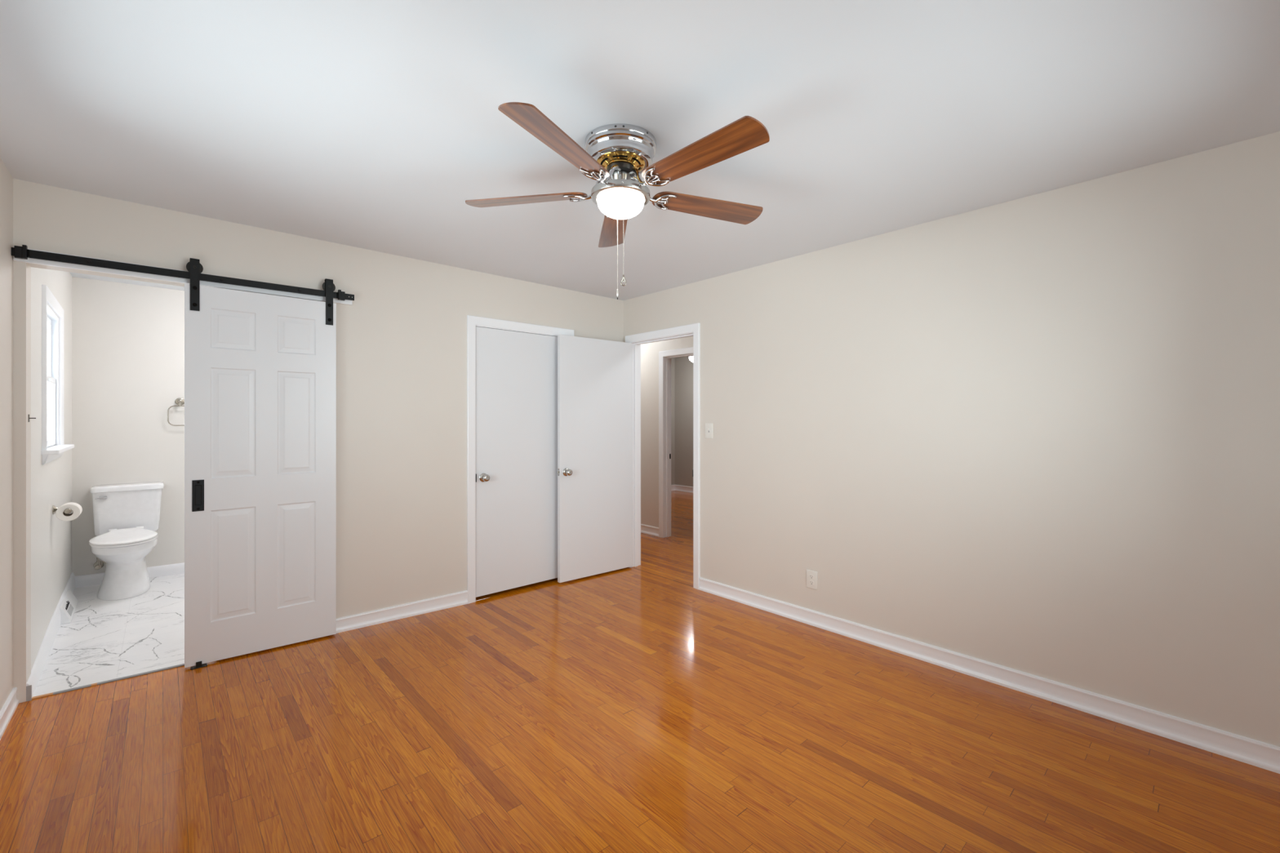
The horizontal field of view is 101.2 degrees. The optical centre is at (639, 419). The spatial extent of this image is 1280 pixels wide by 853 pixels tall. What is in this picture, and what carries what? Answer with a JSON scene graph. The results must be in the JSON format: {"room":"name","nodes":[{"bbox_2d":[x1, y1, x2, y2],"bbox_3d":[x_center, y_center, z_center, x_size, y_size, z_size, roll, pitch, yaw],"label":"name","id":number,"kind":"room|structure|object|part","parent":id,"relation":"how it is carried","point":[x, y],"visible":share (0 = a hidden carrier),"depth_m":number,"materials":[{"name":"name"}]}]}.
{"room":"empty bedroom","nodes":[
{"label":"empty bedroom","id":0,"kind":"room"},
{"bbox_2d":[0,157,13,711],"bbox_3d":[-1.453,0.132,0.763,0.120,2.500,4.290,0,0,-42],"label":"wall","id":1,"kind":"structure","parent":0,"point":[6,178],"depth_m":2.27,"materials":[{"name":"beige paint"}]},
{"bbox_2d":[31,266,71,670],"bbox_3d":[-3.711,0.132,3.263,0.120,2.500,2.210,0,0,-44],"label":"wall","id":2,"kind":"structure","parent":0,"point":[51,482],"depth_m":2.93,"materials":[{"name":"paint"}]},
{"bbox_2d":[0,572,75,740],"bbox_3d":[-2.197,1.239,1.675,0.148,0.136,6.399,0,0,-44],"label":"baseboard","id":3,"kind":"structure","parent":2,"relation":"attached to","point":[54,625],"depth_m":2.67,"materials":[{"name":"white wood"}]},
{"bbox_2d":[40,284,74,465],"bbox_3d":[-3.507,-0.239,3.095,0.184,0.964,0.907,0,0,-44],"label":"window","id":4,"kind":"structure","parent":2,"relation":"in","point":[53,447],"depth_m":3.26,"materials":[{"name":"white wood"}]},
{"bbox_3d":[-3.514,-0.429,3.088,0.004,0.340,0.627,0,0,-44],"label":"pane","id":5,"kind":"part","parent":4,"relation":"part of","materials":[{"name":"clear glass"}]},
{"bbox_3d":[-3.514,-0.429,3.088,0.018,0.408,0.695,0,0,-44],"label":"sash","id":6,"kind":"part","parent":4,"relation":"part of","materials":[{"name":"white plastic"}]},
{"bbox_3d":[-3.500,-0.051,3.101,0.004,0.352,0.627,0,0,-44],"label":"pane","id":7,"kind":"part","parent":4,"relation":"part of","materials":[{"name":"clear glass"}]},
{"bbox_3d":[-3.500,-0.051,3.101,0.018,0.420,0.695,0,0,-44],"label":"sash","id":8,"kind":"part","parent":4,"relation":"part of","materials":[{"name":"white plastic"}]},
{"bbox_3d":[-3.480,-0.272,3.120,0.018,0.898,0.870,0,0,-44],"label":"casing","id":9,"kind":"part","parent":4,"relation":"part of","materials":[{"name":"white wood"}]},
{"bbox_3d":[-3.471,0.175,3.129,0.084,0.024,0.907,0,0,-44],"label":"sill","id":10,"kind":"part","parent":4,"relation":"part of","materials":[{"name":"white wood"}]},
{"bbox_2d":[52,505,71,514],"bbox_3d":[-3.459,0.542,3.148,0.089,0.054,0.156,0,0,-42],"label":"toilet paper holder","id":11,"kind":"object","parent":2,"relation":"attached to","point":[55,508],"visible":0.66,"depth_m":3.14,"materials":[{"name":"silver metal"}]},
{"bbox_3d":[-3.502,0.542,3.178,0.066,0.054,0.054,0,0,-42],"label":"wall post","id":12,"kind":"part","parent":11,"relation":"part of","materials":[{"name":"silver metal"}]},
{"bbox_3d":[-3.435,0.542,3.158,0.140,0.032,0.032,0,0,44],"label":"arm","id":13,"kind":"part","parent":11,"relation":"part of","materials":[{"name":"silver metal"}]},
{"bbox_2d":[55,502,82,521],"bbox_3d":[-3.429,0.552,3.156,0.100,0.100,0.100,0,0,-42],"label":"toilet paper roll","id":14,"kind":"object","parent":11,"relation":"hanging from","point":[77,509],"visible":0.94,"depth_m":3.13,"materials":[{"name":"white paper"}]},
{"bbox_2d":[71,276,184,576],"bbox_3d":[-3.800,0.132,4.623,1.800,2.500,0.120,0,0,-42],"label":"wall","id":15,"kind":"structure","parent":0,"point":[128,340],"depth_m":4.24,"materials":[{"name":"paint"}]},
{"bbox_2d":[93,557,104,569],"bbox_3d":[-4.213,1.038,4.089,0.065,0.267,0.115,0,0,-42],"label":"supply valve","id":16,"kind":"object","parent":15,"relation":"attached to","point":[98,565],"visible":0.63,"depth_m":4.08,"materials":[{"name":"silver metal"}]},
{"bbox_3d":[-4.188,1.142,4.056,0.038,0.038,0.017,0,0,-42],"label":"valve handle","id":17,"kind":"part","parent":16,"relation":"part of","materials":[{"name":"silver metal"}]},
{"bbox_2d":[75,562,184,587],"bbox_3d":[-3.758,1.271,4.569,1.612,0.135,0.017,0,0,-42],"label":"baseboard","id":18,"kind":"structure","parent":15,"relation":"attached to","point":[91,580],"depth_m":4.32,"materials":[{"name":"white wood"}]},
{"bbox_2d":[167,397,184,426],"bbox_3d":[-3.875,-0.066,4.438,0.174,0.237,0.054,0,0,-42],"label":"towel ring","id":19,"kind":"object","parent":15,"relation":"attached to","point":[180,402],"visible":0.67,"depth_m":4.42,"materials":[{"name":"silver metal"}]},
{"bbox_3d":[-3.881,-0.149,4.433,0.064,0.072,0.054,0,0,-42],"label":"wall post","id":20,"kind":"part","parent":19,"relation":"part of","materials":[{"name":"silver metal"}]},
{"bbox_2d":[13,178,623,702],"bbox_3d":[-1.586,0.132,3.622,3.770,2.500,0.120,0,0,-42],"label":"wall","id":21,"kind":"structure","parent":0,"point":[402,340],"depth_m":3.40,"materials":[{"name":"beige paint"}]},
{"bbox_2d":[26,684,31,701],"bbox_3d":[-2.818,1.264,2.423,0.016,0.075,0.004,0,0,-42],"label":"trim","id":22,"kind":"structure","parent":21,"relation":"attached to","point":[28,688],"depth_m":2.42,"materials":[{"name":"white wood"}]},
{"bbox_2d":[11,244,354,667],"bbox_3d":[-2.307,0.229,2.827,1.392,2.165,0.050,0,0,-42],"label":"door","id":23,"kind":"structure","parent":21,"relation":"in","point":[260,369],"depth_m":2.95,"materials":[{"name":"white paint"}]},
{"bbox_3d":[-2.310,-0.764,2.830,1.392,0.069,0.042,0,0,-42],"label":"sliding door rail","id":24,"kind":"part","parent":23,"relation":"part of","materials":[{"name":"black metal"}]},
{"bbox_3d":[-2.337,0.402,2.778,0.049,0.165,0.003,0,0,-42],"label":"recessed pull","id":25,"kind":"part","parent":23,"relation":"part of","materials":[{"name":"black metal"}]},
{"bbox_2d":[13,246,352,305],"bbox_3d":[-2.331,-0.754,2.851,1.386,0.065,0.018,0,0,-42],"label":"header board","id":26,"kind":"object","parent":21,"relation":"attached to","point":[37,261],"visible":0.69,"depth_m":2.73,"materials":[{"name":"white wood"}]},
{"bbox_2d":[336,590,467,633],"bbox_3d":[-1.784,1.290,3.349,1.430,0.119,0.018,0,0,-42],"label":"baseboard","id":27,"kind":"structure","parent":21,"relation":"attached to","point":[460,598],"depth_m":3.51,"materials":[{"name":"white wood"}]},
{"bbox_2d":[475,326,557,597],"bbox_3d":[-0.908,0.312,4.141,0.799,2.003,0.096,0,0,-42],"label":"door","id":28,"kind":"structure","parent":21,"relation":"in","point":[517,372],"depth_m":4.10,"materials":[{"name":"white paint"}]},
{"bbox_3d":[-1.145,0.432,3.896,0.055,0.055,0.052,0,0,-42],"label":"knob","id":29,"kind":"part","parent":28,"relation":"part of","materials":[{"name":"silver metal"}]},
{"bbox_2d":[466,315,573,604],"bbox_3d":[-0.950,0.295,4.188,0.940,2.114,0.140,0,0,-42],"label":"door frame","id":30,"kind":"structure","parent":21,"relation":"attached to","point":[473,322],"depth_m":3.85,"materials":[{"name":"white wood"}]},
{"bbox_2d":[0,0,1279,300],"bbox_3d":[-0.854,-1.148,3.598,4.980,0.100,7.800,0,0,-42],"label":"ceiling","id":31,"kind":"structure","parent":0,"point":[372,125],"depth_m":1.85,"materials":[{"name":"white paint"}]},
{"bbox_2d":[465,102,769,299],"bbox_3d":[-0.040,-0.800,2.051,1.260,0.596,1.221,0,0,-42],"label":"ceiling fan","id":32,"kind":"object","parent":31,"relation":"hanging from","point":[620,153],"visible":1,"depth_m":1.98,"materials":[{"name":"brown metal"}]},
{"bbox_3d":[-0.467,-0.906,2.163,0.515,0.006,0.132,0,12,11],"label":"fan blade","id":33,"kind":"part","parent":32,"relation":"part of","materials":[{"name":"brown wood"}]},
{"bbox_3d":[-0.255,-0.906,1.734,0.132,0.006,0.515,13,6,26],"label":"fan blade","id":34,"kind":"part","parent":32,"relation":"part of","materials":[{"name":"brown wood"}]},
{"bbox_3d":[-0.123,-0.906,2.483,0.132,0.006,0.515,-12,1,-7],"label":"fan blade","id":35,"kind":"part","parent":32,"relation":"part of","materials":[{"name":"brown wood"}]},
{"bbox_3d":[-0.094,-0.709,2.192,0.003,0.338,0.003,0,0,-42],"label":"pull chain","id":36,"kind":"part","parent":32,"relation":"part of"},
{"bbox_3d":[-0.076,-0.843,2.089,0.188,0.074,0.188,0,0,-42],"label":"lamp shade","id":37,"kind":"part","parent":32,"relation":"part of","materials":[{"name":"white glass"}]},
{"bbox_3d":[-0.062,-0.708,1.981,0.003,0.340,0.003,0,0,-42],"label":"pull chain","id":38,"kind":"part","parent":32,"relation":"part of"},
{"bbox_3d":[0.202,-0.906,1.805,0.515,0.006,0.132,0,-12,46],"label":"fan blade","id":39,"kind":"part","parent":32,"relation":"part of","materials":[{"name":"brown wood"}]},
{"bbox_3d":[0.289,-0.906,2.245,0.515,0.006,0.132,0,-12,-23],"label":"fan blade","id":40,"kind":"part","parent":32,"relation":"part of","materials":[{"name":"brown wood"}]},
{"bbox_2d":[0,490,1279,852],"bbox_3d":[0.307,1.340,4.640,8.000,0.103,7.720,0,0,-42],"label":"floor","id":41,"kind":"structure","parent":0,"point":[628,709],"depth_m":2.13,"materials":[{"name":"brown wood"}]},
{"bbox_2d":[59,589,77,624],"bbox_3d":[-3.821,1.240,3.510,0.059,0.104,0.520,0,0,-44],"label":"floor vent","id":42,"kind":"object","parent":41,"relation":"in","point":[68,606],"visible":0.94,"depth_m":3.44,"materials":[{"name":"white metal"}]},
{"bbox_3d":[-3.747,1.251,3.457,0.017,0.037,0.200,0,0,-44],"label":"damper panel","id":43,"kind":"part","parent":42,"relation":"part of","materials":[{"name":"white metal"}]},
{"bbox_2d":[31,663,184,699],"bbox_3d":[-2.583,1.303,2.658,0.682,0.024,0.018,0,0,-42],"label":"threshold strip","id":44,"kind":"object","parent":41,"relation":"on","point":[182,664],"visible":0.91,"depth_m":2.60,"materials":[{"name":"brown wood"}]},
{"bbox_2d":[88,481,164,600],"bbox_3d":[-3.870,0.904,3.964,0.414,0.788,0.766,0,0,-42],"label":"toilet","id":45,"kind":"object","parent":41,"relation":"on","point":[126,516],"visible":1,"depth_m":3.97,"materials":[{"name":"white ceramic"}]},
{"bbox_3d":[-3.782,0.875,3.857,0.354,0.029,0.488,0,0,-42],"label":"seat","id":46,"kind":"part","parent":45,"relation":"part of","materials":[{"name":"white plastic"}]},
{"bbox_3d":[-3.784,0.855,3.860,0.356,0.037,0.497,0,0,-42],"label":"lid","id":47,"kind":"part","parent":45,"relation":"part of","materials":[{"name":"white plastic"}]},
{"bbox_3d":[-3.841,1.094,3.922,0.353,0.408,0.642,0,0,-42],"label":"bowl","id":48,"kind":"part","parent":45,"relation":"part of","materials":[{"name":"white ceramic"}]},
{"bbox_3d":[-4.047,0.531,4.159,0.414,0.044,0.238,0,0,-42],"label":"tank lid","id":49,"kind":"part","parent":45,"relation":"part of","materials":[{"name":"white ceramic"}]},
{"bbox_3d":[-4.047,0.726,4.159,0.394,0.345,0.218,0,0,-42],"label":"tank","id":50,"kind":"part","parent":45,"relation":"part of","materials":[{"name":"white ceramic"}]},
{"bbox_2d":[190,661,207,670],"bbox_3d":[-2.335,1.294,2.781,0.068,0.030,0.040,0,0,-42],"label":"floor guide","id":51,"kind":"object","parent":41,"relation":"on","point":[198,664],"visible":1,"depth_m":2.77,"materials":[{"name":"black plastic"}]},
{"bbox_2d":[640,336,693,528],"bbox_3d":[0.786,0.082,5.495,0.120,2.600,4.100,0,0,-42],"label":"wall","id":52,"kind":"structure","parent":0,"point":[649,351],"depth_m":6.13,"materials":[{"name":"beige paint"}]},
{"bbox_2d":[640,524,658,537],"bbox_3d":[-0.211,1.297,6.490,0.018,0.110,1.284,0,0,-42],"label":"baseboard","id":53,"kind":"structure","parent":52,"relation":"attached to","point":[645,529],"depth_m":6.13,"materials":[{"name":"white wood"}]},
{"bbox_2d":[658,346,693,537],"bbox_3d":[0.565,0.286,5.726,0.140,2.132,0.890,0,0,-42],"label":"door frame","id":54,"kind":"structure","parent":52,"relation":"attached to","point":[664,357],"depth_m":5.99,"materials":[{"name":"white wood"}]},
{"bbox_2d":[671,357,675,484],"bbox_3d":[-0.385,0.082,9.065,2.950,2.600,0.120,0,0,-42],"label":"wall","id":55,"kind":"structure","parent":0,"point":[673,360],"depth_m":9.90,"materials":[{"name":"paint"}]},
{"bbox_2d":[675,355,693,486],"bbox_3d":[2.525,0.082,7.968,0.120,2.600,5.420,0,0,-42],"label":"wall","id":56,"kind":"structure","parent":0,"point":[683,366],"depth_m":9.76,"materials":[{"name":"paint"}]},
{"bbox_2d":[671,484,693,493],"bbox_3d":[1.434,1.290,6.975,2.830,0.125,5.420,0,0,-42],"label":"baseboard","id":57,"kind":"structure","parent":56,"relation":"attached to","point":[673,487],"depth_m":9.78,"materials":[{"name":"white wood"}]},
{"bbox_2d":[623,131,1279,746],"bbox_3d":[0.698,0.132,4.002,0.120,2.500,6.190,0,0,-42],"label":"wall","id":58,"kind":"structure","parent":0,"point":[1038,434],"depth_m":2.56,"materials":[{"name":"beige paint"}]},
{"bbox_2d":[557,334,632,582],"bbox_3d":[-0.353,0.317,4.503,0.780,2.018,0.107,0,0,-40],"label":"door","id":59,"kind":"structure","parent":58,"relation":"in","point":[595,375],"depth_m":4.49,"materials":[{"name":"white paint"}]},
{"bbox_3d":[-0.581,0.429,4.277,0.055,0.055,0.052,0,0,-40],"label":"knob","id":60,"kind":"part","parent":59,"relation":"part of","materials":[{"name":"silver metal"}]},
{"bbox_2d":[625,322,700,589],"bbox_3d":[0.214,0.293,4.521,0.140,2.118,0.891,0,0,-42],"label":"door frame","id":61,"kind":"structure","parent":58,"relation":"attached to","point":[691,330],"depth_m":4.50,"materials":[{"name":"white wood"}]},
{"bbox_2d":[705,423,713,438],"bbox_3d":[0.533,0.086,4.080,0.016,0.117,0.078,0,0,-42],"label":"light switch","id":62,"kind":"object","parent":58,"relation":"attached to","point":[708,427],"visible":1,"depth_m":4.08,"materials":[{"name":"beige plastic"}]},
{"bbox_2d":[806,569,817,590],"bbox_3d":[1.124,1.047,3.437,0.008,0.117,0.078,0,0,-42],"label":"wall outlet","id":63,"kind":"object","parent":58,"relation":"attached to","point":[811,576],"visible":1,"depth_m":3.43,"materials":[{"name":"beige plastic"}]},
{"bbox_2d":[698,577,1279,773],"bbox_3d":[1.559,1.299,2.952,0.018,0.106,3.236,0,0,-42],"label":"baseboard","id":64,"kind":"structure","parent":58,"relation":"attached to","point":[1265,756],"depth_m":2.54,"materials":[{"name":"white wood"}]},
{"bbox_3d":[1.487,-1.248,7.044,3.120,0.100,5.850,0,0,-42],"label":"ceiling","id":65,"kind":"structure","parent":0,"visible":0},
{"bbox_2d":[688,355,693,362],"bbox_3d":[0.949,-1.061,8.602,0.304,0.274,0.304,0,0,-42],"label":"ceiling lamp","id":66,"kind":"object","parent":65,"relation":"attached to","point":[691,357],"visible":0.16,"depth_m":8.53,"materials":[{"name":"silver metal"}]}
]}

